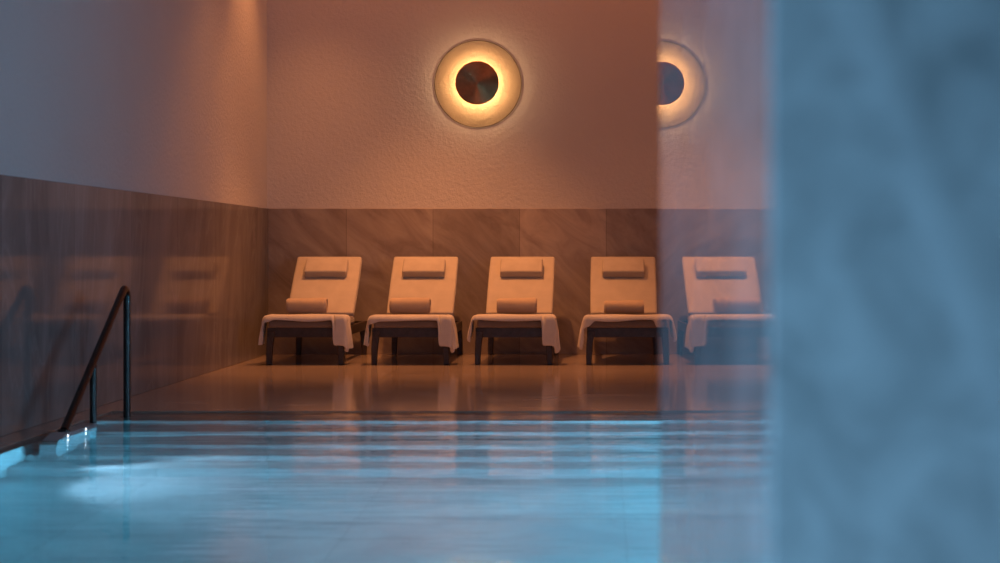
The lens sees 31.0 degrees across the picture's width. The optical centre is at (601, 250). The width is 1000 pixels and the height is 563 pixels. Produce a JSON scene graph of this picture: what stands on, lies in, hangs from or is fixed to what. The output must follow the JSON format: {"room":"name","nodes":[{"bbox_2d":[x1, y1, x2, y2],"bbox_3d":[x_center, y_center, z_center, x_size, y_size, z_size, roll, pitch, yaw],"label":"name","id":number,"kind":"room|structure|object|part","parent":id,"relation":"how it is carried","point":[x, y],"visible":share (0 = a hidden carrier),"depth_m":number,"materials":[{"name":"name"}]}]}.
{"room":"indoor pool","nodes":[
{"label":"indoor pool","id":0,"kind":"room"},
{"bbox_2d":[0,0,266,207],"bbox_3d":[-3.372,-1.244,6.790,0.200,4.900,21.980,0,0,0],"label":"wall","id":1,"kind":"structure","parent":0,"point":[160,97],"depth_m":12.65,"materials":[{"name":"paint"}]},
{"bbox_2d":[0,175,267,436],"bbox_3d":[-3.263,0.296,10.931,0.018,1.420,13.262,0,0,0],"label":"wall paneling","id":2,"kind":"structure","parent":1,"relation":"attached to","point":[195,272],"depth_m":11.97,"materials":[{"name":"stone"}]},
{"bbox_2d":[0,354,659,447],"bbox_3d":[0.464,1.131,6.790,7.472,0.250,21.580,0,0,0],"label":"floor","id":3,"kind":"structure","parent":0,"point":[293,382],"depth_m":13.27,"materials":[{"name":"tile"}]},
{"bbox_2d":[266,257,366,364],"bbox_3d":[-2.622,0.530,16.688,0.686,0.951,1.625,0,0,0],"label":"sun lounger","id":4,"kind":"object","parent":3,"relation":"on","point":[336,279],"visible":0.83,"depth_m":16.96,"materials":[{"name":"brown wood"}]},
{"bbox_3d":[-2.927,0.856,15.910,0.077,0.300,0.062,0,0,0],"label":"leg","id":5,"kind":"part","parent":4,"relation":"part of","materials":[{"name":"brown wood"}]},
{"bbox_3d":[-2.927,0.856,17.445,0.077,0.300,0.062,0,0,0],"label":"leg","id":6,"kind":"part","parent":4,"relation":"part of","materials":[{"name":"brown wood"}]},
{"bbox_3d":[-2.622,0.721,15.908,0.604,0.084,0.036,0,0,0],"label":"rail","id":7,"kind":"part","parent":4,"relation":"part of","materials":[{"name":"brown wood"}]},
{"bbox_2d":[258,314,352,351],"bbox_3d":[-2.630,0.727,15.967,0.836,0.330,0.310,0,0,0],"label":"towel","id":8,"kind":"object","parent":4,"relation":"on","point":[342,334],"visible":1,"depth_m":15.83,"materials":[{"name":"fabric"}]},
{"bbox_2d":[286,298,327,313],"bbox_3d":[-2.707,0.502,16.520,0.365,0.144,0.170,0,0,-1],"label":"rolled towel","id":9,"kind":"object","parent":4,"relation":"on","point":[293,305],"visible":1,"depth_m":16.45,"materials":[{"name":"white fabric"}]},
{"bbox_2d":[269,316,353,327],"bbox_3d":[-2.622,0.636,16.310,0.653,0.086,0.870,0,0,0],"label":"seat cushion","id":10,"kind":"object","parent":4,"relation":"on","point":[274,323],"depth_m":15.88,"materials":[{"name":"fabric"}]},
{"bbox_2d":[287,257,361,316],"bbox_3d":[-2.622,0.335,17.048,0.627,0.082,0.808,0,41,0],"label":"backrest cushion","id":11,"kind":"object","parent":4,"relation":"on","point":[340,289],"depth_m":17.00,"materials":[{"name":"fabric"}]},
{"bbox_2d":[304,258,348,277],"bbox_3d":[-2.622,0.161,17.137,0.405,0.096,0.200,0,41,0],"label":"pillow","id":12,"kind":"object","parent":4,"relation":"on","point":[313,267],"depth_m":17.08,"materials":[{"name":"fabric"}]},
{"bbox_3d":[-2.317,0.856,15.910,0.077,0.300,0.062,0,0,0],"label":"leg","id":13,"kind":"part","parent":4,"relation":"part of","materials":[{"name":"brown wood"}]},
{"bbox_3d":[-2.304,0.721,16.696,0.036,0.084,1.608,0,0,0],"label":"rail","id":14,"kind":"part","parent":4,"relation":"part of","materials":[{"name":"brown wood"}]},
{"bbox_3d":[-2.317,0.856,17.445,0.077,0.300,0.062,0,0,0],"label":"leg","id":15,"kind":"part","parent":4,"relation":"part of","materials":[{"name":"brown wood"}]},
{"bbox_2d":[371,257,462,364],"bbox_3d":[-1.694,0.530,16.688,0.686,0.951,1.625,0,0,0],"label":"sun lounger","id":16,"kind":"object","parent":3,"relation":"on","point":[434,278],"visible":0.77,"depth_m":16.96,"materials":[{"name":"brown wood"}]},
{"bbox_3d":[-1.999,0.856,15.910,0.077,0.300,0.062,0,0,0],"label":"leg","id":17,"kind":"part","parent":16,"relation":"part of","materials":[{"name":"brown wood"}]},
{"bbox_3d":[-1.999,0.856,17.445,0.077,0.300,0.062,0,0,0],"label":"leg","id":18,"kind":"part","parent":16,"relation":"part of","materials":[{"name":"brown wood"}]},
{"bbox_2d":[374,320,437,327],"bbox_3d":[-1.694,0.636,16.310,0.653,0.086,0.870,0,0,0],"label":"seat cushion","id":19,"kind":"object","parent":16,"relation":"on","point":[420,323],"depth_m":15.88,"materials":[{"name":"fabric"}]},
{"bbox_3d":[-1.694,0.721,15.908,0.604,0.084,0.036,0,0,0],"label":"rail","id":20,"kind":"part","parent":16,"relation":"part of","materials":[{"name":"brown wood"}]},
{"bbox_2d":[389,298,430,313],"bbox_3d":[-1.760,0.501,16.520,0.365,0.146,0.170,0,0,1],"label":"rolled towel","id":21,"kind":"object","parent":16,"relation":"on","point":[396,305],"visible":1,"depth_m":16.45,"materials":[{"name":"white fabric"}]},
{"bbox_2d":[363,314,458,352],"bbox_3d":[-1.701,0.732,15.971,0.843,0.335,0.312,0,0,0],"label":"towel","id":22,"kind":"object","parent":16,"relation":"on","point":[447,330],"visible":1,"depth_m":15.83,"materials":[{"name":"fabric"}]},
{"bbox_2d":[387,257,457,315],"bbox_3d":[-1.694,0.335,17.048,0.627,0.082,0.808,0,41,0],"label":"backrest cushion","id":23,"kind":"object","parent":16,"relation":"on","point":[440,288],"depth_m":17.00,"materials":[{"name":"fabric"}]},
{"bbox_2d":[402,258,445,277],"bbox_3d":[-1.694,0.161,17.137,0.405,0.096,0.200,0,41,0],"label":"pillow","id":24,"kind":"object","parent":16,"relation":"on","point":[411,267],"depth_m":17.08,"materials":[{"name":"fabric"}]},
{"bbox_3d":[-1.389,0.856,15.910,0.077,0.300,0.062,0,0,0],"label":"leg","id":25,"kind":"part","parent":16,"relation":"part of","materials":[{"name":"brown wood"}]},
{"bbox_3d":[-1.376,0.721,16.696,0.036,0.084,1.608,0,0,0],"label":"rail","id":26,"kind":"part","parent":16,"relation":"part of","materials":[{"name":"brown wood"}]},
{"bbox_3d":[-1.389,0.856,17.445,0.077,0.300,0.062,0,0,0],"label":"leg","id":27,"kind":"part","parent":16,"relation":"part of","materials":[{"name":"brown wood"}]},
{"bbox_2d":[475,257,558,364],"bbox_3d":[-0.771,0.530,16.687,0.686,0.951,1.625,0,0,1],"label":"sun lounger","id":28,"kind":"object","parent":3,"relation":"on","point":[509,277],"visible":0.75,"depth_m":16.95,"materials":[{"name":"brown wood"}]},
{"bbox_3d":[-1.085,0.856,15.914,0.077,0.300,0.062,0,0,1],"label":"leg","id":29,"kind":"part","parent":28,"relation":"part of","materials":[{"name":"brown wood"}]},
{"bbox_3d":[-1.067,0.856,17.448,0.077,0.300,0.062,0,0,1],"label":"leg","id":30,"kind":"part","parent":28,"relation":"part of","materials":[{"name":"brown wood"}]},
{"bbox_2d":[477,320,541,327],"bbox_3d":[-0.776,0.636,16.310,0.653,0.086,0.870,0,0,1],"label":"seat cushion","id":31,"kind":"object","parent":28,"relation":"on","point":[480,323],"depth_m":15.88,"materials":[{"name":"fabric"}]},
{"bbox_3d":[-0.781,0.721,15.908,0.604,0.084,0.036,0,0,1],"label":"rail","id":32,"kind":"part","parent":28,"relation":"part of","materials":[{"name":"brown wood"}]},
{"bbox_2d":[467,314,560,352],"bbox_3d":[-0.781,0.732,15.966,0.836,0.340,0.328,0,0,1],"label":"towel","id":33,"kind":"object","parent":28,"relation":"on","point":[550,331],"visible":1,"depth_m":15.83,"materials":[{"name":"fabric"}]},
{"bbox_2d":[497,298,536,313],"bbox_3d":[-0.781,0.502,16.520,0.365,0.145,0.170,0,0,0],"label":"rolled towel","id":34,"kind":"object","parent":28,"relation":"on","point":[504,305],"visible":1,"depth_m":16.44,"materials":[{"name":"white fabric"}]},
{"bbox_2d":[486,257,554,313],"bbox_3d":[-0.767,0.335,17.048,0.627,0.082,0.808,0,41,1],"label":"backrest cushion","id":35,"kind":"object","parent":28,"relation":"on","point":[540,286],"depth_m":17.00,"materials":[{"name":"fabric"}]},
{"bbox_2d":[500,258,542,277],"bbox_3d":[-0.766,0.161,17.137,0.405,0.096,0.200,0,41,1],"label":"pillow","id":36,"kind":"object","parent":28,"relation":"on","point":[509,267],"depth_m":17.08,"materials":[{"name":"fabric"}]},
{"bbox_3d":[-0.476,0.856,15.906,0.076,0.300,0.062,0,0,1],"label":"leg","id":37,"kind":"part","parent":28,"relation":"part of","materials":[{"name":"brown wood"}]},
{"bbox_2d":[586,257,659,364],"bbox_3d":[0.203,0.530,16.688,0.686,0.951,1.625,0,0,0],"label":"sun lounger","id":38,"kind":"object","parent":3,"relation":"on","point":[611,278],"visible":0.75,"depth_m":16.94,"materials":[{"name":"brown wood"}]},
{"bbox_3d":[-0.102,0.856,15.910,0.076,0.300,0.062,0,0,0],"label":"leg","id":39,"kind":"part","parent":38,"relation":"part of","materials":[{"name":"brown wood"}]},
{"bbox_2d":[577,314,659,349],"bbox_3d":[0.200,0.719,15.966,0.838,0.312,0.285,0,0,0],"label":"towel","id":40,"kind":"object","parent":38,"relation":"on","point":[587,320],"visible":0.77,"depth_m":15.83,"materials":[{"name":"fabric"}]},
{"bbox_2d":[602,258,644,277],"bbox_3d":[0.203,0.161,17.137,0.405,0.096,0.200,0,41,0],"label":"pillow","id":41,"kind":"object","parent":38,"relation":"on","point":[611,267],"depth_m":17.08,"materials":[{"name":"fabric"}]},
{"bbox_2d":[590,257,656,314],"bbox_3d":[0.203,0.335,17.048,0.627,0.082,0.808,0,41,0],"label":"backrest cushion","id":42,"kind":"object","parent":38,"relation":"on","point":[603,286],"depth_m":16.99,"materials":[{"name":"fabric"}]},
{"bbox_2d":[604,300,643,313],"bbox_3d":[0.203,0.512,16.520,0.365,0.124,0.170,0,0,0],"label":"rolled towel","id":43,"kind":"object","parent":38,"relation":"on","point":[622,306],"visible":1,"depth_m":16.45,"materials":[{"name":"white fabric"}]},
{"bbox_2d":[589,320,659,327],"bbox_3d":[0.203,0.636,16.310,0.653,0.086,0.870,0,0,0],"label":"seat cushion","id":44,"kind":"object","parent":38,"relation":"on","point":[633,323],"depth_m":15.88,"materials":[{"name":"fabric"}]},
{"bbox_3d":[0.203,0.721,15.908,0.604,0.084,0.036,0,0,0],"label":"rail","id":45,"kind":"part","parent":38,"relation":"part of","materials":[{"name":"brown wood"}]},
{"bbox_3d":[0.508,0.856,17.445,0.077,0.300,0.062,0,0,0],"label":"leg","id":46,"kind":"part","parent":38,"relation":"part of","materials":[{"name":"brown wood"}]},
{"bbox_3d":[0.508,0.856,15.910,0.077,0.300,0.062,0,0,0],"label":"leg","id":47,"kind":"part","parent":38,"relation":"part of","materials":[{"name":"brown wood"}]},
{"bbox_3d":[0.010,1.659,7.600,6.480,1.294,7.700,0,0,0],"label":"trim","id":48,"kind":"structure","parent":3,"relation":"in","visible":0},
{"bbox_2d":[43,423,96,439],"bbox_3d":[-2.945,1.572,9.955,0.090,1.168,0.750,0,0,0],"label":"step","id":49,"kind":"structure","parent":48,"relation":"on","point":[76,429],"depth_m":9.91,"materials":[{"name":"stone"}]},
{"bbox_2d":[0,412,659,562],"bbox_3d":[0.010,1.011,7.600,6.180,0.001,7.400,0,0,0],"label":"pool water","id":50,"kind":"object","parent":48,"relation":"in","point":[135,487],"visible":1,"depth_m":7.69,"materials":[{"name":"blue liquid"}]},
{"bbox_3d":[0.010,1.666,10.300,6.180,0.980,2.000,0,0,0],"label":"trim","id":51,"kind":"structure","parent":48,"relation":"on","visible":0},
{"bbox_2d":[58,285,130,431],"bbox_3d":[-2.945,0.864,10.380,0.100,1.304,1.649,0,0,0],"label":"handrail","id":52,"kind":"object","parent":51,"relation":"on","point":[124,295],"visible":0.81,"depth_m":10.71,"materials":[{"name":"brown metal"}]},
{"bbox_3d":[-2.945,1.081,10.420,0.041,0.871,0.041,0,0,0],"label":"post","id":53,"kind":"part","parent":52,"relation":"part of","materials":[{"name":"brown metal"}]},
{"bbox_2d":[267,0,659,208],"bbox_3d":[0.464,-1.244,17.680,7.872,4.900,0.200,0,0,0],"label":"wall","id":54,"kind":"structure","parent":0,"point":[356,119],"depth_m":17.58,"materials":[{"name":"paint"}]},
{"bbox_2d":[268,209,659,353],"bbox_3d":[0.464,0.296,17.571,7.472,1.420,0.018,0,0,0],"label":"wall paneling","id":55,"kind":"structure","parent":54,"relation":"attached to","point":[572,237],"depth_m":17.56,"materials":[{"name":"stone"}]},
{"bbox_2d":[434,40,521,127],"bbox_3d":[-1.211,-1.631,17.508,0.853,0.853,0.145,0,0,0],"label":"wall lamp","id":56,"kind":"object","parent":54,"relation":"attached to","point":[476,82],"visible":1,"depth_m":17.45,"materials":[{"name":"metal"}]},
{"bbox_2d":[660,0,999,562],"bbox_3d":[0.628,-1.344,2.450,1.046,4.700,1.660,0,0,0],"label":"wall","id":57,"kind":"structure","parent":0,"point":[830,169],"depth_m":1.62,"materials":[{"name":"stone"}]}
]}

